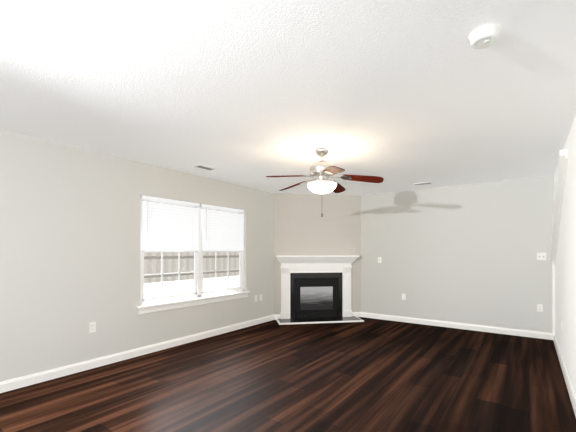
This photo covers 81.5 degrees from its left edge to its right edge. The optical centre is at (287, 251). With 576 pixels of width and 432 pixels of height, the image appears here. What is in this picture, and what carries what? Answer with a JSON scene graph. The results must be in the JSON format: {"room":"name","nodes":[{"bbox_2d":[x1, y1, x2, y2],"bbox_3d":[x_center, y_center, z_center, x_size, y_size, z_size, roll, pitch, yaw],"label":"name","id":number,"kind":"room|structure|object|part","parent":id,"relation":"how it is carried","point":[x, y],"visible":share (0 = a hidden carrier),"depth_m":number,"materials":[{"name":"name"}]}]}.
{"room":"living room","nodes":[
{"label":"living room","id":0,"kind":"room"},
{"bbox_2d":[0,317,575,431],"bbox_3d":[-0.865,1.356,1.929,4.600,0.100,10.830,0,0,36],"label":"floor","id":1,"kind":"structure","parent":0,"point":[372,375],"depth_m":3.22,"materials":[{"name":"laminate"}]},
{"bbox_2d":[275,255,363,324],"bbox_3d":[0.595,0.686,6.352,1.630,1.237,0.462,0,0,-9],"label":"fireplace","id":2,"kind":"object","parent":1,"relation":"on","point":[315,289],"visible":1,"depth_m":6.52,"materials":[{"name":"white wood"}]},
{"bbox_2d":[0,115,575,397],"bbox_3d":[-0.865,0.086,1.929,4.600,2.440,10.830,0,0,36],"label":"wall","id":3,"kind":"structure","parent":0,"point":[70,244],"depth_m":4.97,"materials":[{"name":"paint"}]},
{"bbox_2d":[89,322,95,332],"bbox_3d":[-2.195,0.846,3.756,0.009,0.114,0.070,0,0,36],"label":"electrical outlet","id":4,"kind":"object","parent":3,"relation":"attached to","point":[92,326],"visible":1,"depth_m":3.75,"materials":[{"name":"white plastic"}]},
{"bbox_2d":[0,314,277,392],"bbox_3d":[-2.939,1.256,2.699,0.030,0.100,9.369,0,0,36],"label":"baseboard","id":5,"kind":"structure","parent":3,"relation":"attached to","point":[21,382],"depth_m":3.95,"materials":[{"name":"white wood"}]},
{"bbox_2d":[136,195,249,314],"bbox_3d":[-1.325,0.031,5.038,0.163,1.510,2.070,0,0,36],"label":"window","id":6,"kind":"structure","parent":3,"relation":"in","point":[170,225],"depth_m":4.87,"materials":[{"name":"white plastic"}]},
{"bbox_2d":[353,312,551,339],"bbox_3d":[2.624,1.256,5.888,3.156,0.100,0.030,0,0,36],"label":"baseboard","id":7,"kind":"structure","parent":3,"relation":"attached to","point":[508,331],"depth_m":5.67,"materials":[{"name":"white wood"}]},
{"bbox_2d":[537,304,542,311],"bbox_3d":[3.807,0.846,5.053,0.070,0.114,0.009,0,0,36],"label":"electrical outlet","id":8,"kind":"object","parent":3,"relation":"attached to","point":[539,307],"visible":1,"depth_m":5.05,"materials":[{"name":"white plastic"}]},
{"bbox_2d":[537,253,545,259],"bbox_3d":[3.820,0.066,5.037,0.116,0.114,0.020,0,0,36],"label":"light switch","id":9,"kind":"object","parent":3,"relation":"attached to","point":[541,256],"visible":1,"depth_m":5.04,"materials":[{"name":"white plastic"}]},
{"bbox_2d":[549,149,567,335],"bbox_3d":[3.286,0.090,4.089,0.062,2.232,1.962,0,0,36],"label":"trim","id":10,"kind":"structure","parent":3,"relation":"attached to","point":[561,171],"depth_m":4.00,"materials":[{"name":"white wood"}]},
{"bbox_2d":[552,336,575,416],"bbox_3d":[0.878,1.256,0.681,0.014,0.100,10.530,0,0,36],"label":"baseboard","id":11,"kind":"structure","parent":3,"relation":"attached to","point":[570,390],"depth_m":3.32,"materials":[{"name":"white wood"}]},
{"bbox_2d":[0,0,575,195],"bbox_3d":[-0.865,-1.184,1.929,4.600,0.100,10.830,0,0,36],"label":"ceiling","id":12,"kind":"structure","parent":0,"point":[399,95],"depth_m":2.29,"materials":[{"name":"white paint"}]},
{"bbox_2d":[194,164,215,170],"bbox_3d":[-1.107,-1.127,4.470,0.124,0.014,0.270,0,0,36],"label":"ceiling vent","id":13,"kind":"object","parent":12,"relation":"in","point":[205,167],"visible":1,"depth_m":4.45,"materials":[{"name":"white metal"}]},
{"bbox_2d":[266,148,383,216],"bbox_3d":[0.378,-0.760,3.759,1.264,0.746,1.254,0,0,36],"label":"fan","id":14,"kind":"object","parent":12,"relation":"hanging from","point":[321,172],"visible":1,"depth_m":3.63,"materials":[{"name":"brown wood"}]},
{"bbox_3d":[0.378,-0.702,3.719,0.326,0.105,0.326,0,0,36],"label":"lamp shade","id":15,"kind":"part","parent":14,"relation":"part of","materials":[{"name":"white glass"}]},
{"bbox_2d":[413,182,431,185],"bbox_3d":[2.220,-1.127,5.507,0.270,0.014,0.124,0,0,36],"label":"ceiling vent","id":16,"kind":"object","parent":12,"relation":"in","point":[422,183],"visible":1,"depth_m":5.48,"materials":[{"name":"white metal"}]},
{"bbox_2d":[469,24,500,48],"bbox_3d":[1.017,-1.105,1.732,0.144,0.057,0.144,0,0,36],"label":"smoke detector","id":17,"kind":"object","parent":12,"relation":"attached to","point":[484,36],"visible":1,"depth_m":1.70,"materials":[{"name":"white plastic"}]},
{"label":"outside","id":18,"kind":"structure","parent":0,"visible":0},
{"bbox_2d":[144,276,238,297],"bbox_3d":[0.842,1.276,14.156,6.840,0.660,36.000,0,0,36],"label":"ground","id":19,"kind":"structure","parent":18,"point":[172,290],"depth_m":11.02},
{"bbox_2d":[144,252,238,282],"bbox_3d":[-1.089,0.111,15.624,0.090,1.790,24.140,0,0,36],"label":"fence","id":20,"kind":"object","parent":19,"relation":"on","point":[189,276],"depth_m":11.96,"materials":[{"name":"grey wood"}]}
]}

